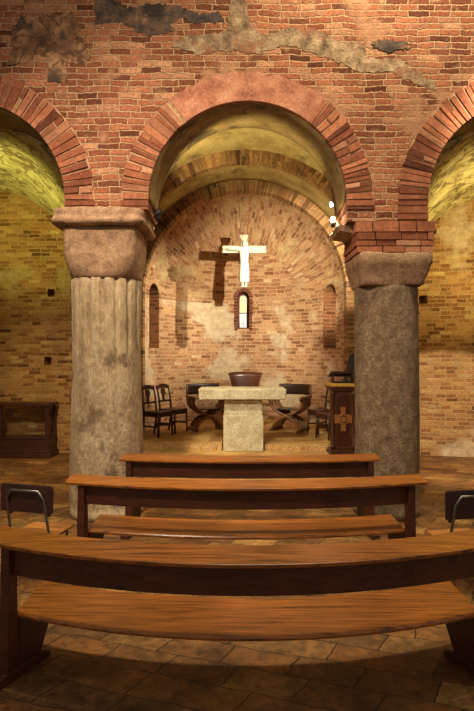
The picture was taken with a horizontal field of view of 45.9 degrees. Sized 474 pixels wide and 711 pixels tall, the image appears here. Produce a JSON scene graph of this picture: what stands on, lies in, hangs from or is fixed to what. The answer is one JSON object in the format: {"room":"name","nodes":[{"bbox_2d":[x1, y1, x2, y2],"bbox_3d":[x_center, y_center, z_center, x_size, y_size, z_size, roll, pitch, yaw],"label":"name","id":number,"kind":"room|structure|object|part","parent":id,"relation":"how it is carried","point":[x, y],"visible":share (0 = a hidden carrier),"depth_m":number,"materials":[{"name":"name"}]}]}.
{"room":"church","nodes":[
{"label":"church","id":0,"kind":"room"},
{"bbox_2d":[0,128,64,215],"bbox_3d":[-4.926,-2.570,10.089,5.604,2.240,4.474,0,0,0],"label":"ceiling","id":1,"kind":"structure","parent":0,"point":[29,169],"depth_m":9.45,"materials":[{"name":"paint"}]},
{"bbox_2d":[0,191,71,452],"bbox_3d":[-5.700,-1.200,12.300,5.400,6.600,0.500,0,0,0],"label":"wall","id":2,"kind":"structure","parent":0,"point":[36,298],"depth_m":12.05,"materials":[{"name":"brick"}]},
{"bbox_2d":[0,453,473,710],"bbox_3d":[0.000,2.200,4.900,19.000,0.200,15.800,0,0,0],"label":"floor","id":3,"kind":"structure","parent":0,"point":[84,670],"depth_m":3.84,"materials":[{"name":"brown tile"}]},
{"bbox_2d":[0,401,58,457],"bbox_3d":[-4.830,1.540,11.690,2.060,1.120,0.560,0,0,0],"label":"display case","id":4,"kind":"object","parent":3,"relation":"on","point":[11,445],"visible":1,"depth_m":11.45,"materials":[{"name":"brown wood"}]},
{"bbox_3d":[-4.850,1.360,11.480,0.080,0.640,0.060,0,0,0],"label":"post","id":5,"kind":"part","parent":4,"relation":"part of","materials":[{"name":"brown wood"}]},
{"bbox_3d":[-3.890,1.360,11.480,0.080,0.640,0.060,0,0,0],"label":"post","id":6,"kind":"part","parent":4,"relation":"part of","materials":[{"name":"brown wood"}]},
{"bbox_3d":[-3.880,1.360,11.905,0.060,0.640,0.050,0,0,0],"label":"post","id":7,"kind":"part","parent":4,"relation":"part of","materials":[{"name":"brown wood"}]},
{"bbox_2d":[1,483,72,534],"bbox_3d":[-1.870,1.639,5.287,0.550,0.928,0.503,0,0,15],"label":"chair","id":8,"kind":"object","parent":3,"relation":"on","point":[29,498],"visible":0.59,"depth_m":5.11,"materials":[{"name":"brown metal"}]},
{"bbox_3d":[-1.917,1.302,5.110,0.550,0.255,0.020,0,0,15],"label":"backrest","id":9,"kind":"part","parent":8,"relation":"part of","materials":[{"name":"brown wood"}]},
{"bbox_3d":[-1.858,1.661,5.332,0.450,0.017,0.410,0,0,15],"label":"seat","id":10,"kind":"part","parent":8,"relation":"part of","materials":[{"name":"brown wood"}]},
{"bbox_2d":[52,206,155,522],"bbox_3d":[-1.741,0.120,7.504,1.211,3.959,1.209,0,0,0],"label":"column","id":11,"kind":"structure","parent":3,"relation":"on","point":[105,247],"depth_m":7.07,"materials":[{"name":"stone"}]},
{"bbox_2d":[154,208,161,220],"bbox_3d":[-1.103,-1.940,7.707,0.099,0.179,0.163,0,0,42],"label":"spotlight","id":12,"kind":"object","parent":11,"relation":"on","point":[158,212],"visible":0.82,"depth_m":7.69,"materials":[{"name":"black metal"}]},
{"bbox_2d":[0,526,473,690],"bbox_3d":[0.070,1.643,3.715,3.520,0.914,0.948,0,0,0],"label":"pew","id":13,"kind":"object","parent":3,"relation":"on","point":[431,562],"visible":1,"depth_m":3.52,"materials":[{"name":"brown wood"}]},
{"bbox_3d":[-1.480,1.633,3.634,0.080,0.814,0.100,0,0,23],"label":"leg","id":14,"kind":"part","parent":13,"relation":"part of","materials":[{"name":"brown wood"}]},
{"bbox_3d":[-1.387,1.875,3.849,0.070,0.330,0.368,0,0,23],"label":"leg","id":15,"kind":"part","parent":13,"relation":"part of","materials":[{"name":"brown wood"}]},
{"bbox_3d":[0.070,1.212,3.584,3.520,0.052,0.686,0,0,0],"label":"rail","id":16,"kind":"part","parent":13,"relation":"part of","materials":[{"name":"brown wood"}]},
{"bbox_3d":[0.070,1.324,3.485,3.140,0.191,0.371,0,0,0],"label":"backrest","id":17,"kind":"part","parent":13,"relation":"part of","materials":[{"name":"brown wood"}]},
{"bbox_3d":[0.070,1.694,3.768,3.030,0.037,0.843,0,0,0],"label":"seat","id":18,"kind":"part","parent":13,"relation":"part of","materials":[{"name":"brown wood"}]},
{"bbox_3d":[1.527,1.875,3.849,0.070,0.330,0.368,0,0,-23],"label":"leg","id":19,"kind":"part","parent":13,"relation":"part of","materials":[{"name":"brown wood"}]},
{"bbox_2d":[65,474,427,539],"bbox_3d":[0.090,1.643,5.511,3.480,0.914,0.840,0,0,0],"label":"pew","id":20,"kind":"object","parent":3,"relation":"on","point":[211,494],"visible":0.85,"depth_m":5.30,"materials":[{"name":"brown wood"}]},
{"bbox_3d":[-1.480,1.633,5.370,0.080,0.814,0.100,0,0,16],"label":"leg","id":21,"kind":"part","parent":20,"relation":"part of","materials":[{"name":"brown wood"}]},
{"bbox_3d":[-1.417,1.875,5.595,0.070,0.330,0.368,0,0,16],"label":"leg","id":22,"kind":"part","parent":20,"relation":"part of","materials":[{"name":"brown wood"}]},
{"bbox_3d":[0.090,1.694,5.564,3.070,0.037,0.735,0,0,0],"label":"seat","id":23,"kind":"part","parent":20,"relation":"part of","materials":[{"name":"brown wood"}]},
{"bbox_3d":[0.090,1.212,5.355,3.480,0.052,0.527,0,0,0],"label":"rail","id":24,"kind":"part","parent":20,"relation":"part of","materials":[{"name":"brown wood"}]},
{"bbox_3d":[0.090,1.324,5.277,3.180,0.191,0.254,0,0,0],"label":"backrest","id":25,"kind":"part","parent":20,"relation":"part of","materials":[{"name":"brown wood"}]},
{"bbox_3d":[1.597,1.875,5.595,0.070,0.330,0.368,0,0,-16],"label":"leg","id":26,"kind":"part","parent":20,"relation":"part of","materials":[{"name":"brown wood"}]},
{"bbox_3d":[1.660,1.633,5.370,0.080,0.814,0.100,0,0,-16],"label":"leg","id":27,"kind":"part","parent":20,"relation":"part of","materials":[{"name":"brown wood"}]},
{"bbox_2d":[119,453,380,538],"bbox_3d":[0.150,1.643,6.763,3.060,0.914,0.744,0,0,0],"label":"pew","id":28,"kind":"object","parent":3,"relation":"on","point":[137,465],"visible":0.51,"depth_m":6.49,"materials":[{"name":"brown wood"}]},
{"bbox_3d":[-1.260,1.633,6.569,0.080,0.814,0.100,0,0,10],"label":"leg","id":29,"kind":"part","parent":28,"relation":"part of","materials":[{"name":"brown wood"}]},
{"bbox_3d":[-1.221,1.875,6.800,0.070,0.330,0.368,0,0,10],"label":"leg","id":30,"kind":"part","parent":28,"relation":"part of","materials":[{"name":"brown wood"}]},
{"bbox_3d":[0.150,1.324,6.526,2.860,0.191,0.152,0,0,0],"label":"backrest","id":31,"kind":"part","parent":28,"relation":"part of","materials":[{"name":"brown wood"}]},
{"bbox_3d":[0.150,1.212,6.590,3.060,0.052,0.398,0,0,0],"label":"rail","id":32,"kind":"part","parent":28,"relation":"part of","materials":[{"name":"brown wood"}]},
{"bbox_3d":[1.521,1.875,6.800,0.070,0.330,0.368,0,0,-10],"label":"leg","id":33,"kind":"part","parent":28,"relation":"part of","materials":[{"name":"brown wood"}]},
{"bbox_3d":[1.560,1.633,6.569,0.080,0.814,0.100,0,0,-10],"label":"leg","id":34,"kind":"part","parent":28,"relation":"part of","materials":[{"name":"brown wood"}]},
{"bbox_2d":[330,221,434,521],"bbox_3d":[1.896,0.200,7.503,1.184,3.800,0.962,0,0,0],"label":"column","id":35,"kind":"structure","parent":3,"relation":"on","point":[386,262],"depth_m":7.11,"materials":[{"name":"stone"}]},
{"bbox_2d":[330,217,334,227],"bbox_3d":[1.270,-1.770,7.420,0.064,0.140,0.062,0,0,0],"label":"wall lamp","id":36,"kind":"object","parent":35,"relation":"attached to","point":[332,219],"visible":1,"depth_m":7.40,"materials":[{"name":"beige"}]},
{"bbox_2d":[427,490,473,586],"bbox_3d":[2.043,1.639,5.088,0.550,0.928,0.503,0,0,-10],"label":"chair","id":37,"kind":"object","parent":3,"relation":"on","point":[459,504],"visible":0.61,"depth_m":4.87,"materials":[{"name":"brown wood"}]},
{"bbox_3d":[2.035,1.661,5.134,0.450,0.017,0.410,0,0,-10],"label":"seat","id":38,"kind":"part","parent":37,"relation":"part of","materials":[{"name":"brown wood"}]},
{"bbox_3d":[2.075,1.302,4.907,0.550,0.255,0.020,0,0,-10],"label":"backrest","id":39,"kind":"part","parent":37,"relation":"part of","materials":[{"name":"brown wood"}]},
{"bbox_3d":[2.046,1.658,5.074,0.446,0.890,0.475,0,0,-10],"label":"frame","id":40,"kind":"part","parent":37,"relation":"part of","materials":[{"name":"grey metal"}]},
{"bbox_2d":[0,0,473,226],"bbox_3d":[0.000,-2.200,7.500,19.000,8.600,0.800,0,0,0],"label":"wall","id":41,"kind":"structure","parent":0,"point":[107,101],"depth_m":7.10,"materials":[{"name":"brick"}]},
{"bbox_2d":[0,108,55,158],"bbox_3d":[-3.440,-2.600,7.535,2.520,1.260,0.770,0,0,0],"label":"trim","id":42,"kind":"structure","parent":41,"relation":"attached to","point":[8,120],"depth_m":7.54,"materials":[{"name":"paint"}]},
{"bbox_2d":[0,76,94,206],"bbox_3d":[-3.440,-2.729,7.232,3.280,1.759,0.335,0,0,0],"label":"trim","id":43,"kind":"structure","parent":41,"relation":"attached to","point":[16,98],"depth_m":7.08,"materials":[{"name":"brick"}]},
{"bbox_2d":[7,12,90,82],"bbox_3d":[-2.380,-3.904,7.097,1.070,0.907,0.006,0,0,0],"label":"fragment","id":44,"kind":"object","parent":41,"relation":"attached to","point":[58,38],"visible":1,"depth_m":7.09,"materials":[{"name":"brown paint"}]},
{"bbox_2d":[94,0,224,36],"bbox_3d":[-0.982,-4.306,7.097,1.660,0.536,0.006,0,0,0],"label":"fragment","id":45,"kind":"object","parent":41,"relation":"attached to","point":[148,19],"visible":1,"depth_m":7.09,"materials":[{"name":"grey paint"}]},
{"bbox_2d":[120,72,374,215],"bbox_3d":[0.133,-2.720,7.233,3.220,1.740,0.334,0,0,0],"label":"brick arch","id":46,"kind":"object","parent":41,"relation":"attached to","point":[278,91],"depth_m":7.08,"materials":[{"name":"brick"}]},
{"bbox_2d":[149,103,345,215],"bbox_3d":[0.133,-2.600,7.535,2.520,1.260,0.770,0,0,0],"label":"trim","id":47,"kind":"structure","parent":41,"relation":"attached to","point":[282,122],"depth_m":7.49,"materials":[{"name":"paint"}]},
{"bbox_2d":[171,0,436,89],"bbox_3d":[0.846,-3.969,7.097,3.367,1.208,0.006,0,0,0],"label":"plaster patch","id":48,"kind":"object","parent":41,"relation":"attached to","point":[240,36],"visible":1,"depth_m":7.09,"materials":[{"name":"beige paint"}]},
{"bbox_2d":[371,39,410,52],"bbox_3d":[1.949,-3.919,7.094,0.507,0.179,0.010,0,0,0],"label":"fragment","id":49,"kind":"object","parent":41,"relation":"attached to","point":[386,45],"visible":1,"depth_m":7.09,"materials":[{"name":"grey paint"}]},
{"bbox_2d":[398,82,473,220],"bbox_3d":[3.680,-2.660,7.233,3.280,1.900,0.334,0,0,0],"label":"trim","id":50,"kind":"structure","parent":41,"relation":"attached to","point":[423,153],"depth_m":7.08,"materials":[{"name":"brick"}]},
{"bbox_2d":[443,117,473,147],"bbox_3d":[3.680,-2.600,7.535,2.520,1.260,0.770,0,0,0],"label":"trim","id":51,"kind":"structure","parent":41,"relation":"attached to","point":[467,127],"depth_m":7.57,"materials":[{"name":"paint"}]},
{"bbox_2d":[145,128,343,303],"bbox_3d":[0.150,-2.550,10.987,5.200,2.600,6.215,0,0,0],"label":"ceiling","id":52,"kind":"structure","parent":0,"point":[189,263],"depth_m":12.30,"materials":[{"name":"brick"}]},
{"bbox_2d":[223,196,265,286],"bbox_3d":[0.150,-2.325,11.357,0.890,1.870,0.205,0,0,0],"label":"crucifix","id":53,"kind":"object","parent":52,"relation":"hanging from","point":[244,249],"visible":1,"depth_m":11.32,"materials":[{"name":"white metal"}]},
{"bbox_2d":[159,149,333,203],"bbox_3d":[0.150,-0.913,9.449,4.460,5.126,0.162,0,0,0],"label":"trim","id":54,"kind":"structure","parent":52,"relation":"attached to","point":[194,168],"depth_m":9.39,"materials":[{"name":"brick"}]},
{"bbox_2d":[141,292,354,430],"bbox_3d":[0.150,0.425,12.560,5.200,3.350,3.080,0,0,0],"label":"wall","id":55,"kind":"structure","parent":0,"point":[302,342],"depth_m":13.05,"materials":[{"name":"brick"}]},
{"bbox_2d":[233,288,252,330],"bbox_3d":[0.150,-1.112,13.613,0.470,1.023,0.295,0,0,0],"label":"window","id":56,"kind":"structure","parent":55,"relation":"in","point":[242,316],"depth_m":13.69,"materials":[{"name":"brick"}]},
{"bbox_3d":[0.150,-1.080,13.695,0.190,0.800,0.010,0,0,0],"label":"pane","id":57,"kind":"part","parent":56,"relation":"part of","materials":[{"name":"clear glass"}]},
{"bbox_3d":[0.150,-1.084,13.685,0.214,0.815,0.021,0,0,0],"label":"frame","id":58,"kind":"part","parent":56,"relation":"part of","materials":[{"name":"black metal"}]},
{"bbox_2d":[141,180,354,433],"bbox_3d":[0.150,-0.977,11.104,4.460,5.020,0.271,0,0,0],"label":"apse arch","id":59,"kind":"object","parent":55,"relation":"attached to","point":[272,190],"depth_m":10.99,"materials":[{"name":"brick"}]},
{"bbox_2d":[143,447,353,479],"bbox_3d":[0.150,1.875,11.125,4.400,0.450,6.150,0,0,0],"label":"floor","id":60,"kind":"structure","parent":0,"point":[222,452],"depth_m":9.43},
{"bbox_2d":[199,387,285,450],"bbox_3d":[0.092,1.110,9.885,1.494,1.080,0.769,0,0,0],"label":"altar","id":61,"kind":"object","parent":60,"relation":"on","point":[243,406],"visible":1,"depth_m":9.62,"materials":[{"name":"stone"}]},
{"bbox_2d":[326,382,354,454],"bbox_3d":[1.755,1.055,9.428,0.450,1.190,0.415,0,0,0],"label":"lectern","id":62,"kind":"object","parent":60,"relation":"on","point":[342,395],"visible":0.91,"depth_m":9.26,"materials":[{"name":"brown wood"}]},
{"bbox_2d":[326,382,354,386],"bbox_3d":[1.755,0.487,9.430,0.450,0.055,0.410,0,0,0],"label":"cushion","id":63,"kind":"object","parent":62,"relation":"on","point":[329,384],"depth_m":9.23,"materials":[{"name":"fabric"}]},
{"bbox_3d":[1.755,0.552,9.430,0.440,0.075,0.400,0,0,0],"label":"cornice","id":64,"kind":"part","parent":62,"relation":"part of","materials":[{"name":"brown wood"}]},
{"bbox_2d":[328,371,353,382],"bbox_3d":[1.755,0.360,9.455,0.380,0.199,0.310,0,0,0],"label":"book stand","id":65,"kind":"object","parent":62,"relation":"on","point":[331,374],"visible":0.96,"depth_m":9.33,"materials":[{"name":"brown wood"}]},
{"bbox_3d":[1.755,1.050,9.276,0.190,0.860,0.028,0,0,0],"label":"arched panel","id":66,"kind":"part","parent":62,"relation":"part of","materials":[{"name":"brown wood"}]},
{"bbox_2d":[143,419,354,450],"bbox_3d":[0.150,1.591,11.900,4.300,0.117,4.400,0,0,0],"label":"floor","id":67,"kind":"structure","parent":0,"point":[208,437],"depth_m":10.34,"materials":[{"name":"stone"}]},
{"bbox_2d":[142,385,173,437],"bbox_3d":[-1.550,1.052,10.769,0.501,0.969,0.450,0,0,32],"label":"wooden chair","id":68,"kind":"object","parent":67,"relation":"on","point":[157,414],"visible":0.9,"depth_m":10.75,"materials":[{"name":"brown wood"}]},
{"bbox_3d":[-1.810,1.073,10.715,0.118,0.928,0.051,0,0,32],"label":"leg","id":69,"kind":"part","parent":68,"relation":"part of","materials":[{"name":"brown wood"}]},
{"bbox_3d":[-1.726,0.750,10.879,0.085,0.365,0.409,0,0,32],"label":"backrest","id":70,"kind":"part","parent":68,"relation":"part of","materials":[{"name":"brown wood"}]},
{"bbox_3d":[-1.615,1.073,11.026,0.118,0.928,0.051,0,0,32],"label":"leg","id":71,"kind":"part","parent":68,"relation":"part of","materials":[{"name":"brown wood"}]},
{"bbox_3d":[-1.518,1.081,10.749,0.425,0.035,0.449,0,0,32],"label":"seat","id":72,"kind":"part","parent":68,"relation":"part of","materials":[{"name":"brown wood"}]},
{"bbox_3d":[-1.467,1.313,10.483,0.044,0.442,0.058,0,0,-35],"label":"leg","id":73,"kind":"part","parent":68,"relation":"part of","materials":[{"name":"brown wood"}]},
{"bbox_3d":[-1.257,1.313,10.819,0.058,0.442,0.044,0,0,9],"label":"leg","id":74,"kind":"part","parent":68,"relation":"part of","materials":[{"name":"brown wood"}]},
{"bbox_2d":[156,383,187,433],"bbox_3d":[-1.311,1.052,11.268,0.501,0.969,0.450,0,0,30],"label":"wooden chair","id":75,"kind":"object","parent":67,"relation":"on","point":[176,411],"visible":0.93,"depth_m":11.25,"materials":[{"name":"brown wood"}]},
{"bbox_3d":[-1.568,1.073,11.204,0.118,0.928,0.051,0,0,30],"label":"leg","id":76,"kind":"part","parent":75,"relation":"part of","materials":[{"name":"brown wood"}]},
{"bbox_3d":[-1.490,0.750,11.371,0.085,0.365,0.409,0,0,30],"label":"backrest","id":77,"kind":"part","parent":75,"relation":"part of","materials":[{"name":"brown wood"}]},
{"bbox_3d":[-1.385,1.073,11.522,0.118,0.928,0.051,0,0,30],"label":"leg","id":78,"kind":"part","parent":75,"relation":"part of","materials":[{"name":"brown wood"}]},
{"bbox_3d":[-1.278,1.081,11.249,0.425,0.035,0.449,0,0,30],"label":"seat","id":79,"kind":"part","parent":75,"relation":"part of","materials":[{"name":"brown wood"}]},
{"bbox_3d":[-1.217,1.313,10.986,0.044,0.442,0.058,0,0,-37],"label":"leg","id":80,"kind":"part","parent":75,"relation":"part of","materials":[{"name":"brown wood"}]},
{"bbox_3d":[-1.020,1.313,11.328,0.058,0.442,0.044,0,0,7],"label":"leg","id":81,"kind":"part","parent":75,"relation":"part of","materials":[{"name":"brown wood"}]},
{"bbox_2d":[185,383,223,431],"bbox_3d":[-0.616,1.063,11.541,0.792,0.940,0.660,0,0,-22],"label":"armchair","id":82,"kind":"object","parent":67,"relation":"on","point":[190,388],"visible":0.84,"depth_m":11.53,"materials":[{"name":"brown wood"}]},
{"bbox_3d":[-0.939,0.863,11.368,0.065,0.100,0.580,0,0,-22],"label":"armrest","id":83,"kind":"part","parent":82,"relation":"part of","materials":[{"name":"brown wood"}]},
{"bbox_3d":[-0.725,0.703,11.809,0.720,0.220,0.082,0,0,-22],"label":"backrest","id":84,"kind":"part","parent":82,"relation":"part of","materials":[{"name":"leather"}]},
{"bbox_3d":[-0.620,1.091,11.550,0.440,0.025,0.440,0,0,-22],"label":"seat","id":85,"kind":"part","parent":82,"relation":"part of","materials":[{"name":"leather"}]},
{"bbox_2d":[228,372,261,386],"bbox_3d":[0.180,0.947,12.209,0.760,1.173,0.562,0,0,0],"label":"bowl","id":86,"kind":"object","parent":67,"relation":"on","point":[237,379],"visible":0.29,"depth_m":12.43,"materials":[{"name":"brown wood"}]},
{"bbox_2d":[269,384,311,432],"bbox_3d":[1.075,1.063,11.441,0.792,0.940,0.660,0,0,30],"label":"armchair","id":87,"kind":"object","parent":67,"relation":"on","point":[301,389],"visible":0.94,"depth_m":11.44,"materials":[{"name":"brown wood"}]},
{"bbox_3d":[1.080,1.091,11.450,0.440,0.025,0.440,0,0,30],"label":"seat","id":88,"kind":"part","parent":87,"relation":"part of","materials":[{"name":"leather"}]},
{"bbox_3d":[1.220,0.703,11.692,0.720,0.220,0.082,0,0,30],"label":"backrest","id":89,"kind":"part","parent":87,"relation":"part of","materials":[{"name":"leather"}]},
{"bbox_3d":[1.370,0.863,11.225,0.065,0.100,0.580,0,0,30],"label":"armrest","id":90,"kind":"part","parent":87,"relation":"part of","materials":[{"name":"brown wood"}]},
{"bbox_2d":[307,388,329,435],"bbox_3d":[1.693,1.052,11.013,0.501,0.969,0.450,0,0,-22],"label":"wooden chair","id":91,"kind":"object","parent":67,"relation":"on","point":[309,411],"visible":0.32,"depth_m":11.04,"materials":[{"name":"brown wood"}]},
{"bbox_3d":[1.413,1.313,11.113,0.058,0.442,0.044,0,0,1],"label":"leg","id":92,"kind":"part","parent":91,"relation":"part of","materials":[{"name":"brown wood"}]},
{"bbox_3d":[1.658,1.081,10.999,0.425,0.035,0.449,0,0,-22],"label":"seat","id":93,"kind":"part","parent":91,"relation":"part of","materials":[{"name":"brown wood"}]},
{"bbox_3d":[1.802,1.073,11.255,0.118,0.928,0.051,0,0,-22],"label":"leg","id":94,"kind":"part","parent":91,"relation":"part of","materials":[{"name":"brown wood"}]},
{"bbox_2d":[315,412,329,440],"bbox_3d":[1.772,1.052,10.365,0.501,0.969,0.450,0,0,-25],"label":"wooden chair","id":95,"kind":"object","parent":67,"relation":"on","point":[322,415],"visible":0.23,"depth_m":10.28,"materials":[{"name":"brown wood"}]},
{"bbox_3d":[1.488,1.313,10.450,0.058,0.442,0.044,0,0,-2],"label":"leg","id":96,"kind":"part","parent":95,"relation":"part of","materials":[{"name":"brown wood"}]},
{"bbox_3d":[1.738,1.081,10.349,0.425,0.035,0.449,0,0,-25],"label":"seat","id":97,"kind":"part","parent":95,"relation":"part of","materials":[{"name":"brown wood"}]},
{"bbox_3d":[1.655,1.313,10.092,0.044,0.442,0.058,0,0,42],"label":"leg","id":98,"kind":"part","parent":95,"relation":"part of","materials":[{"name":"brown wood"}]},
{"bbox_2d":[341,354,354,428],"bbox_3d":[1.982,0.750,9.937,0.355,1.553,0.399,0,0,-28],"label":"music stand","id":99,"kind":"object","parent":67,"relation":"on","point":[350,364],"visible":0.47,"depth_m":10.02,"materials":[{"name":"black metal"}]},
{"bbox_2d":[417,199,473,456],"bbox_3d":[5.812,-1.200,11.567,5.057,6.600,0.500,0,0,14],"label":"wall","id":100,"kind":"structure","parent":0,"point":[446,296],"depth_m":11.66,"materials":[{"name":"brick"}]},
{"bbox_2d":[428,131,473,220],"bbox_3d":[5.071,-2.300,10.091,5.436,2.200,4.472,0,0,0],"label":"ceiling","id":101,"kind":"structure","parent":0,"point":[452,178],"depth_m":9.44,"materials":[{"name":"paint"}]}
]}

